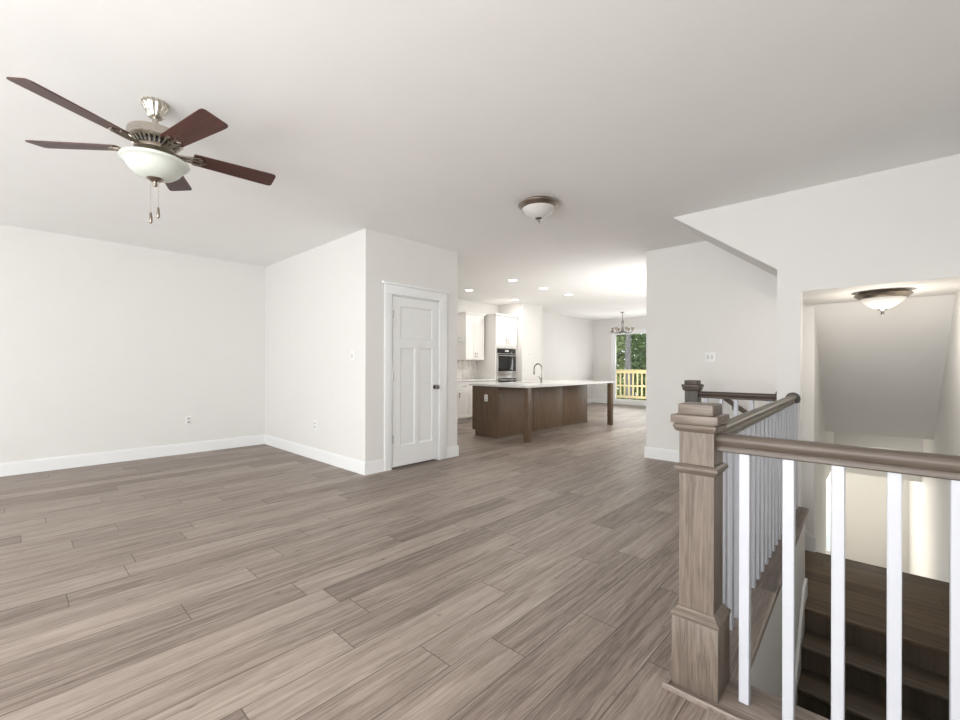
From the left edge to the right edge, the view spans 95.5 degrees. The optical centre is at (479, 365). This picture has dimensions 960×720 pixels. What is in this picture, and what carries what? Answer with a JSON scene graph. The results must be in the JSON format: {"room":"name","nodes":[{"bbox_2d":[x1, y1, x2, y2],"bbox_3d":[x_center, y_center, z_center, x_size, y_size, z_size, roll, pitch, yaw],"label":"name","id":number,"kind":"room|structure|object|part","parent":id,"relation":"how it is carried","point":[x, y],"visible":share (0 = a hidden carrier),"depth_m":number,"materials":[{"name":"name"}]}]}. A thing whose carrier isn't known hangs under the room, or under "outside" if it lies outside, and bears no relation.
{"room":"empty living room","nodes":[
{"label":"empty living room","id":0,"kind":"room"},
{"bbox_2d":[0,224,265,462],"bbox_3d":[-5.100,-0.165,4.941,0.120,2.740,6.276,0,0,43],"label":"wall","id":1,"kind":"structure","parent":0,"point":[105,346],"depth_m":5.48,"materials":[{"name":"paint"}]},
{"bbox_2d":[0,434,264,476],"bbox_3d":[-5.258,1.132,4.676,0.015,0.145,5.676,0,0,43],"label":"baseboard","id":2,"kind":"structure","parent":1,"relation":"attached to","point":[64,462],"depth_m":5.48,"materials":[{"name":"white paint"}]},
{"bbox_2d":[185,416,191,424],"bbox_3d":[-4.017,0.753,6.011,0.009,0.116,0.073,0,0,43],"label":"wall outlet","id":3,"kind":"object","parent":1,"relation":"attached to","point":[188,419],"visible":1,"depth_m":6.01,"materials":[{"name":"white plastic"}]},
{"bbox_2d":[265,228,457,461],"bbox_3d":[-1.815,-0.158,6.319,2.808,2.740,1.420,0,0,43],"label":"wall","id":4,"kind":"structure","parent":0,"point":[324,303],"depth_m":5.46,"materials":[{"name":"paint"}]},
{"bbox_2d":[350,351,353,360],"bbox_3d":[-1.476,-0.112,5.021,0.073,0.116,0.018,0,0,43],"label":"light switch","id":5,"kind":"object","parent":4,"relation":"attached to","point":[351,352],"visible":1,"depth_m":5.01,"materials":[{"name":"white plastic"}]},
{"bbox_2d":[265,434,458,474],"bbox_3d":[-1.807,1.140,6.309,2.808,0.145,1.450,0,0,43],"label":"baseboard","id":6,"kind":"structure","parent":4,"relation":"attached to","point":[357,466],"depth_m":5.44,"materials":[{"name":"white paint"}]},
{"bbox_2d":[382,281,449,470],"bbox_3d":[-0.805,0.122,5.403,0.160,2.186,1.038,0,0,43],"label":"door frame","id":7,"kind":"structure","parent":4,"relation":"attached to","point":[391,289],"depth_m":5.32,"materials":[{"name":"white paint"}]},
{"bbox_2d":[392,296,439,466],"bbox_3d":[-0.779,0.187,5.349,0.112,2.012,0.718,0,0,43],"label":"door","id":8,"kind":"structure","parent":4,"relation":"in","point":[415,386],"depth_m":5.35,"materials":[{"name":"white paint"}]},
{"bbox_2d":[0,403,726,719],"bbox_3d":[1.023,1.249,6.015,7.600,0.060,16.200,0,0,43],"label":"floor","id":9,"kind":"structure","parent":0,"point":[508,578],"depth_m":2.41,"materials":[{"name":"brown wood"}]},
{"bbox_2d":[457,381,495,422],"bbox_3d":[-0.411,0.778,9.565,0.658,0.875,1.638,0,0,43],"label":"base cabinet","id":10,"kind":"object","parent":9,"relation":"on","point":[464,390],"visible":0.26,"depth_m":9.26,"materials":[{"name":"white paint"}]},
{"bbox_3d":[-0.343,0.433,9.224,0.019,0.165,0.404,0,0,43],"label":"drawer","id":11,"kind":"part","parent":10,"relation":"part of","materials":[{"name":"white paint"}]},
{"bbox_3d":[-0.344,0.813,9.224,0.019,0.575,0.404,0,0,43],"label":"cabinet door","id":12,"kind":"part","parent":10,"relation":"part of","materials":[{"name":"white paint"}]},
{"bbox_2d":[457,378,495,381],"bbox_3d":[-0.418,0.322,9.573,0.635,0.036,1.638,0,0,43],"label":"countertop","id":13,"kind":"structure","parent":10,"relation":"on","point":[475,379],"depth_m":9.59,"materials":[{"name":"white stone"}]},
{"bbox_2d":[476,313,518,378],"bbox_3d":[0.417,0.013,10.451,0.658,2.410,0.830,0,0,43],"label":"tall cabinet","id":14,"kind":"object","parent":9,"relation":"on","point":[500,330],"visible":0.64,"depth_m":10.15,"materials":[{"name":"white paint"}]},
{"bbox_3d":[0.416,-1.167,10.454,0.650,0.050,0.830,0,0,43],"label":"crown","id":15,"kind":"part","parent":14,"relation":"part of","materials":[{"name":"white paint"}]},
{"bbox_3d":[0.493,-0.802,10.118,0.019,0.660,0.379,0,0,43],"label":"cabinet door","id":16,"kind":"part","parent":14,"relation":"part of","materials":[{"name":"white paint"}]},
{"bbox_2d":[496,348,517,382],"bbox_3d":[0.449,0.198,10.421,0.629,1.200,0.690,0,0,43],"label":"wall oven","id":17,"kind":"object","parent":14,"relation":"in","point":[505,358],"visible":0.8,"depth_m":10.21,"materials":[{"name":"silver metal"}]},
{"bbox_3d":[0.628,-0.342,10.255,0.010,0.110,0.680,0,0,43],"label":"control panel","id":18,"kind":"part","parent":17,"relation":"part of","materials":[{"name":"black glass"}]},
{"bbox_3d":[0.756,-0.802,10.400,0.019,0.660,0.379,0,0,43],"label":"cabinet door","id":19,"kind":"part","parent":14,"relation":"part of","materials":[{"name":"white paint"}]},
{"bbox_2d":[469,380,614,442],"bbox_3d":[1.309,0.769,8.374,1.240,0.900,3.080,0,0,43],"label":"kitchen island","id":20,"kind":"object","parent":9,"relation":"on","point":[525,408],"visible":1,"depth_m":7.70,"materials":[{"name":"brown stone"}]},
{"bbox_3d":[0.091,0.783,7.486,0.600,0.868,0.020,0,0,43],"label":"panel","id":21,"kind":"part","parent":20,"relation":"part of","materials":[{"name":"brown wood"}]},
{"bbox_3d":[0.639,0.785,7.648,0.020,0.866,0.965,0,0,43],"label":"panel","id":22,"kind":"part","parent":20,"relation":"part of","materials":[{"name":"brown wood"}]},
{"bbox_3d":[0.754,0.785,6.957,0.090,0.866,0.090,0,0,43],"label":"leg","id":23,"kind":"part","parent":20,"relation":"part of","materials":[{"name":"brown wood"}]},
{"bbox_2d":[469,380,614,387],"bbox_3d":[1.310,0.336,8.374,1.240,0.032,3.080,0,0,43],"label":"island countertop","id":24,"kind":"structure","parent":20,"relation":"on","point":[548,383],"depth_m":7.79,"materials":[{"name":"white stone"}]},
{"bbox_2d":[533,363,542,382],"bbox_3d":[1.068,0.135,8.187,0.220,0.367,0.144,0,0,43],"label":"kitchen faucet","id":25,"kind":"object","parent":24,"relation":"on","point":[541,379],"visible":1,"depth_m":8.16,"materials":[{"name":"silver metal"}]},
{"bbox_3d":[1.324,1.211,8.359,0.014,0.018,2.940,0,0,43],"label":"toe moulding","id":26,"kind":"part","parent":20,"relation":"part of","materials":[{"name":"brown wood"}]},
{"bbox_3d":[1.311,0.786,8.368,0.020,0.866,0.980,0,0,43],"label":"panel","id":27,"kind":"part","parent":20,"relation":"part of","materials":[{"name":"brown wood"}]},
{"bbox_3d":[1.984,0.788,9.091,0.020,0.866,0.971,0,0,43],"label":"panel","id":28,"kind":"part","parent":20,"relation":"part of","materials":[{"name":"brown wood"}]},
{"bbox_3d":[2.700,0.790,9.046,0.090,0.866,0.090,0,0,43],"label":"leg","id":29,"kind":"part","parent":20,"relation":"part of","materials":[{"name":"brown wood"}]},
{"bbox_2d":[661,669,828,719],"bbox_3d":[1.164,1.209,1.363,1.094,0.020,0.225,0,0,43],"label":"edging","id":30,"kind":"object","parent":9,"relation":"on","point":[763,705],"visible":0.48,"depth_m":1.55,"materials":[{"name":"brown wood"}]},
{"bbox_2d":[730,506,808,679],"bbox_3d":[1.816,1.225,2.761,0.232,0.033,2.719,0,0,41],"label":"edging","id":31,"kind":"object","parent":9,"relation":"on","point":[764,596],"visible":0.3,"depth_m":2.24,"materials":[{"name":"brown wood"}]},
{"bbox_2d":[670,392,959,719],"bbox_3d":[2.084,0.679,2.383,1.095,1.063,2.908,0,0,43],"label":"stair railing","id":32,"kind":"object","parent":31,"relation":"on","point":[738,475],"visible":1,"depth_m":1.56,"materials":[{"name":"brown wood"}]},
{"bbox_3d":[0.842,0.232,1.668,0.150,0.033,0.150,0,0,43],"label":"neck moulding","id":33,"kind":"part","parent":32,"relation":"part of","materials":[{"name":"brown wood"}]},
{"bbox_3d":[0.842,0.200,1.668,0.164,0.031,0.164,0,0,43],"label":"cap plate","id":34,"kind":"part","parent":32,"relation":"part of","materials":[{"name":"brown wood"}]},
{"bbox_3d":[0.843,0.927,1.666,0.168,0.038,0.168,0,0,43],"label":"moulding","id":35,"kind":"part","parent":32,"relation":"part of","materials":[{"name":"brown wood"}]},
{"bbox_3d":[0.844,0.713,1.666,0.120,0.988,0.120,0,0,43],"label":"newel post","id":36,"kind":"part","parent":32,"relation":"part of","materials":[{"name":"brown wood"}]},
{"bbox_3d":[0.845,0.388,1.666,0.152,0.038,0.152,0,0,43],"label":"collar moulding","id":37,"kind":"part","parent":32,"relation":"part of","materials":[{"name":"brown wood"}]},
{"bbox_3d":[1.794,0.286,2.741,0.064,0.067,2.748,0,0,41],"label":"handrail","id":38,"kind":"part","parent":32,"relation":"part of","materials":[{"name":"brown wood"}]},
{"bbox_3d":[1.222,0.284,1.317,0.906,0.066,0.064,0,0,43],"label":"handrail","id":39,"kind":"part","parent":32,"relation":"part of","materials":[{"name":"brown wood"}]},
{"bbox_3d":[2.374,1.240,4.172,0.788,0.044,0.145,0,0,43],"label":"edging","id":40,"kind":"object","parent":9,"relation":"attached to","visible":0},
{"bbox_2d":[681,380,776,416],"bbox_3d":[2.376,0.685,4.181,0.800,1.074,0.168,0,0,43],"label":"landing railing","id":41,"kind":"object","parent":40,"relation":"on","point":[692,388],"visible":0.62,"depth_m":4.21,"materials":[{"name":"brown wood"}]},
{"bbox_3d":[2.145,0.235,4.398,0.150,0.033,0.150,0,0,43],"label":"neck moulding","id":42,"kind":"part","parent":41,"relation":"part of","materials":[{"name":"brown wood"}]},
{"bbox_3d":[2.145,0.203,4.398,0.164,0.031,0.164,0,0,43],"label":"cap plate","id":43,"kind":"part","parent":41,"relation":"part of","materials":[{"name":"brown wood"}]},
{"bbox_3d":[2.146,0.721,4.395,0.120,1.000,0.120,0,0,43],"label":"newel post","id":44,"kind":"part","parent":41,"relation":"part of","materials":[{"name":"brown wood"}]},
{"bbox_3d":[2.426,0.287,4.135,0.643,0.066,0.064,0,0,43],"label":"handrail","id":45,"kind":"part","parent":41,"relation":"part of","materials":[{"name":"brown wood"}]},
{"bbox_2d":[0,0,959,319],"bbox_3d":[1.030,-1.581,6.015,8.000,0.120,16.600,0,0,43],"label":"ceiling","id":46,"kind":"structure","parent":0,"point":[429,122],"depth_m":2.63,"materials":[{"name":"paint"}]},
{"bbox_2d":[6,77,275,223],"bbox_3d":[-1.858,-1.177,2.550,1.254,0.702,1.233,0,0,43],"label":"ceiling fan","id":47,"kind":"object","parent":46,"relation":"hanging from","point":[153,157],"visible":1,"depth_m":2.45,"materials":[{"name":"brown wood"}]},
{"bbox_3d":[-1.981,-1.258,2.132,0.139,0.006,0.461,12,3,13],"label":"fan blade","id":48,"kind":"part","parent":47,"relation":"part of","materials":[{"name":"brown wood"}]},
{"bbox_3d":[-2.303,-1.259,2.499,0.461,0.006,0.139,0,11,-5],"label":"fan blade","id":49,"kind":"part","parent":47,"relation":"part of","materials":[{"name":"brown wood"}]},
{"bbox_3d":[-1.890,-1.140,2.537,0.338,0.111,0.338,0,0,43],"label":"lamp shade","id":50,"kind":"part","parent":47,"relation":"part of","materials":[{"name":"white glass"}]},
{"bbox_3d":[-2.053,-1.258,2.919,0.139,0.006,0.461,-12,5,-23],"label":"fan blade","id":51,"kind":"part","parent":47,"relation":"part of","materials":[{"name":"brown wood"}]},
{"bbox_3d":[-1.532,-1.257,2.324,0.461,0.006,0.139,0,-11,31],"label":"fan blade","id":52,"kind":"part","parent":47,"relation":"part of","materials":[{"name":"brown wood"}]},
{"bbox_3d":[-1.577,-1.257,2.811,0.461,0.006,0.139,0,-11,-41],"label":"fan blade","id":53,"kind":"part","parent":47,"relation":"part of","materials":[{"name":"brown wood"}]},
{"bbox_2d":[518,196,559,223],"bbox_3d":[0.546,-1.421,4.059,0.382,0.203,0.382,0,0,43],"label":"flush light","id":54,"kind":"object","parent":46,"relation":"attached to","point":[538,208],"visible":1,"depth_m":3.96,"materials":[{"name":"white glass"}]},
{"bbox_3d":[0.546,-1.416,4.059,0.306,0.092,0.306,0,0,43],"label":"lamp shade","id":55,"kind":"part","parent":54,"relation":"part of","materials":[{"name":"white glass"}]},
{"bbox_2d":[611,312,633,333],"bbox_3d":[4.021,-1.209,12.303,0.596,0.610,0.607,0,0,43],"label":"chandelier","id":56,"kind":"object","parent":46,"relation":"hanging from","point":[622,331],"visible":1,"depth_m":12.28,"materials":[{"name":"silver metal"}]},
{"bbox_2d":[499,302,541,381],"bbox_3d":[1.019,-0.151,11.038,0.740,2.740,0.820,0,0,43],"label":"wall pier","id":57,"kind":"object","parent":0,"point":[529,321],"visible":0.5,"depth_m":10.70,"materials":[{"name":"paint"}]},
{"bbox_2d":[458,299,592,398],"bbox_3d":[0.570,-0.152,11.187,0.120,2.740,9.255,0,0,43],"label":"wall","id":58,"kind":"structure","parent":0,"point":[567,341],"depth_m":13.20,"materials":[{"name":"paint"}]},
{"bbox_2d":[457,360,476,378],"bbox_3d":[-0.850,0.086,9.566,0.011,0.431,2.238,0,0,43],"label":"backsplash","id":59,"kind":"structure","parent":58,"relation":"attached to","point":[471,365],"depth_m":10.13,"materials":[{"name":"tile"}]},
{"bbox_2d":[457,312,485,359],"bbox_3d":[-0.211,-0.661,9.989,0.367,1.065,0.655,0,0,43],"label":"upper cabinet","id":60,"kind":"object","parent":58,"relation":"attached to","point":[470,329],"visible":0.96,"depth_m":9.82,"materials":[{"name":"white paint"}]},
{"bbox_3d":[-0.214,-0.636,9.786,0.019,0.995,0.295,0,0,43],"label":"cabinet door","id":61,"kind":"part","parent":60,"relation":"part of","materials":[{"name":"white paint"}]},
{"bbox_3d":[-0.213,-1.169,9.991,0.359,0.050,0.655,0,0,43],"label":"crown","id":62,"kind":"part","parent":60,"relation":"part of","materials":[{"name":"white paint"}]},
{"bbox_3d":[-0.009,-0.636,10.006,0.019,0.995,0.294,0,0,43],"label":"cabinet door","id":63,"kind":"part","parent":60,"relation":"part of","materials":[{"name":"white paint"}]},
{"bbox_2d":[593,316,645,398],"bbox_3d":[5.580,-0.111,12.946,5.053,2.800,0.150,0,0,43],"label":"wall","id":64,"kind":"structure","parent":0,"point":[601,328],"depth_m":14.25,"materials":[{"name":"paint"}]},
{"bbox_2d":[593,398,606,402],"bbox_3d":[5.521,1.157,12.885,4.813,0.145,0.015,0,0,43],"label":"baseboard","id":65,"kind":"structure","parent":64,"relation":"attached to","point":[595,400],"depth_m":14.35,"materials":[{"name":"white paint"}]},
{"bbox_2d":[610,329,645,405],"bbox_3d":[5.291,0.049,13.174,2.820,2.360,0.150,0,0,43],"label":"door","id":66,"kind":"structure","parent":64,"relation":"in","point":[635,331],"depth_m":14.03,"materials":[{"name":"white paint"}]},
{"bbox_2d":[646,241,834,553],"bbox_3d":[5.222,1.408,8.082,2.265,5.840,7.450,0,0,43],"label":"wall","id":67,"kind":"structure","parent":0,"point":[702,297],"depth_m":5.24,"materials":[{"name":"paint"}]},
{"bbox_2d":[644,446,678,462],"bbox_3d":[5.057,1.155,8.226,0.892,0.145,7.465,0,0,43],"label":"baseboard","id":68,"kind":"structure","parent":67,"relation":"attached to","point":[649,452],"depth_m":5.65,"materials":[{"name":"white paint"}]},
{"bbox_2d":[705,352,714,361],"bbox_3d":[2.774,-0.105,5.263,0.118,0.116,0.018,0,0,43],"label":"light switch","id":69,"kind":"object","parent":67,"relation":"attached to","point":[709,356],"visible":1,"depth_m":5.26,"materials":[{"name":"white plastic"}]},
{"bbox_2d":[723,399,747,412],"bbox_3d":[3.123,0.621,4.886,0.760,0.558,0.091,0,0,43],"label":"wall handrail","id":70,"kind":"object","parent":67,"relation":"attached to","point":[729,401],"visible":0.3,"depth_m":5.02,"materials":[{"name":"brown wood"}]},
{"bbox_2d":[805,531,815,551],"bbox_3d":[3.461,1.824,4.628,0.160,0.260,0.025,0,0,43],"label":"baseboard","id":71,"kind":"structure","parent":67,"relation":"attached to","point":[810,542],"depth_m":4.60,"materials":[{"name":"white paint"}]},
{"bbox_2d":[751,523,804,698],"bbox_3d":[1.844,2.581,2.739,0.102,2.679,2.714,0,0,41],"label":"wall","id":72,"kind":"structure","parent":0,"point":[766,670],"depth_m":2.48,"materials":[{"name":"paint"}]},
{"bbox_2d":[673,154,959,506],"bbox_3d":[2.768,0.268,3.817,2.054,3.570,0.120,0,0,43],"label":"wall","id":73,"kind":"structure","parent":0,"point":[900,225],"depth_m":3.56,"materials":[{"name":"paint"}]},
{"bbox_2d":[680,222,959,305],"bbox_3d":[3.156,-1.077,4.231,2.054,0.878,1.010,0,0,43],"label":"ceiling","id":74,"kind":"structure","parent":0,"point":[943,287],"depth_m":3.91,"materials":[{"name":"paint"}]},
{"bbox_2d":[854,288,913,314],"bbox_3d":[3.460,-0.536,3.748,0.382,0.203,0.382,0,0,43],"label":"flush light","id":75,"kind":"object","parent":74,"relation":"attached to","point":[881,300],"visible":1,"depth_m":3.66,"materials":[{"name":"white glass"}]},
{"bbox_3d":[3.460,-0.532,3.748,0.306,0.092,0.306,0,0,43],"label":"lamp shade","id":76,"kind":"part","parent":75,"relation":"part of","materials":[{"name":"white glass"}]},
{"bbox_2d":[826,473,908,572],"bbox_3d":[7.689,2.959,9.997,3.270,2.750,0.120,0,0,43],"label":"wall","id":77,"kind":"structure","parent":0,"point":[865,495],"depth_m":9.31,"materials":[{"name":"paint"}]},
{"bbox_2d":[805,550,948,655],"bbox_3d":[3.076,2.003,4.046,1.910,0.100,1.400,0,0,43],"label":"floor","id":78,"kind":"structure","parent":0,"point":[925,601],"depth_m":3.63,"materials":[{"name":"brown wood"}]},
{"bbox_2d":[795,578,948,719],"bbox_3d":[2.243,2.843,2.455,0.953,2.074,2.560,0,0,43],"label":"staircase","id":79,"kind":"structure","parent":78,"relation":"attached to","point":[925,673],"depth_m":3.09,"materials":[{"name":"brown wood"}]},
{"bbox_2d":[806,294,955,481],"bbox_3d":[5.077,0.547,5.574,1.070,2.362,3.620,0,0,43],"label":"ceiling","id":80,"kind":"structure","parent":0,"point":[882,375],"depth_m":4.84,"materials":[{"name":"paint"}]},
{"bbox_2d":[908,290,959,582],"bbox_3d":[3.561,1.405,3.138,0.264,5.840,15.750,0,0,43],"label":"wall","id":81,"kind":"structure","parent":0,"point":[929,499],"depth_m":4.74,"materials":[{"name":"paint"}]},
{"bbox_3d":[5.467,1.339,15.037,8.500,0.100,2.740,0,0,43],"label":"deck","id":82,"kind":"object","parent":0,"visible":0},
{"bbox_2d":[616,370,645,398],"bbox_3d":[6.300,0.720,15.930,8.300,1.138,0.140,0,0,43],"label":"deck railing","id":83,"kind":"object","parent":82,"relation":"on","point":[642,372],"visible":0.09,"depth_m":16.43,"materials":[{"name":"yellow wood"}]},
{"bbox_3d":[6.279,0.246,15.906,8.300,0.090,0.025,0,0,43],"label":"rail","id":84,"kind":"part","parent":83,"relation":"part of","materials":[{"name":"yellow wood"}]},
{"bbox_3d":[6.301,0.171,15.930,8.300,0.040,0.140,0,0,43],"label":"rail","id":85,"kind":"part","parent":83,"relation":"part of","materials":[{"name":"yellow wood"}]},
{"bbox_3d":[6.277,0.761,15.906,8.300,0.060,0.025,0,0,43],"label":"rail","id":86,"kind":"part","parent":83,"relation":"part of","materials":[{"name":"yellow wood"}]},
{"bbox_3d":[6.277,1.186,15.906,8.300,0.090,0.025,0,0,43],"label":"rail","id":87,"kind":"part","parent":83,"relation":"part of","materials":[{"name":"yellow wood"}]},
{"label":"outside","id":88,"kind":"structure","parent":0,"visible":0},
{"bbox_3d":[13.797,4.598,36.820,90.000,0.300,47.300,0,0,43],"label":"ground","id":89,"kind":"structure","parent":88,"visible":0},
{"bbox_2d":[616,334,632,398],"bbox_3d":[6.489,0.456,23.372,3.634,7.958,3.512,0,0,43],"label":"tree","id":90,"kind":"object","parent":89,"relation":"on","point":[620,362],"visible":0.07,"depth_m":22.42,"materials":[{"name":"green plant"}]},
{"bbox_2d":[625,334,632,399],"bbox_3d":[6.890,-0.575,20.205,2.583,10.023,2.531,0,0,43],"label":"tree","id":91,"kind":"object","parent":89,"relation":"on","point":[628,336],"visible":0.02,"depth_m":20.13,"materials":[{"name":"grey plant"}]},
{"bbox_2d":[616,334,645,399],"bbox_3d":[11.374,-0.748,27.685,5.646,10.391,5.704,0,0,43],"label":"tree","id":92,"kind":"object","parent":89,"relation":"on","point":[632,336],"visible":0.02,"depth_m":27.13,"materials":[{"name":"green plant"}]},
{"bbox_2d":[631,333,645,399],"bbox_3d":[9.085,0.312,20.952,3.579,8.258,3.518,0,0,43],"label":"tree","id":93,"kind":"object","parent":89,"relation":"on","point":[639,350],"visible":0.06,"depth_m":21.00,"materials":[{"name":"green plant"}]},
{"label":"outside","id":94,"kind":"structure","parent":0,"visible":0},
{"bbox_2d":[826,472,830,550],"bbox_3d":[16.418,4.528,20.709,8.200,0.250,27.300,0,0,43],"label":"ground walk","id":95,"kind":"structure","parent":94,"point":[828,480],"depth_m":12.95,"materials":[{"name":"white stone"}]}
]}

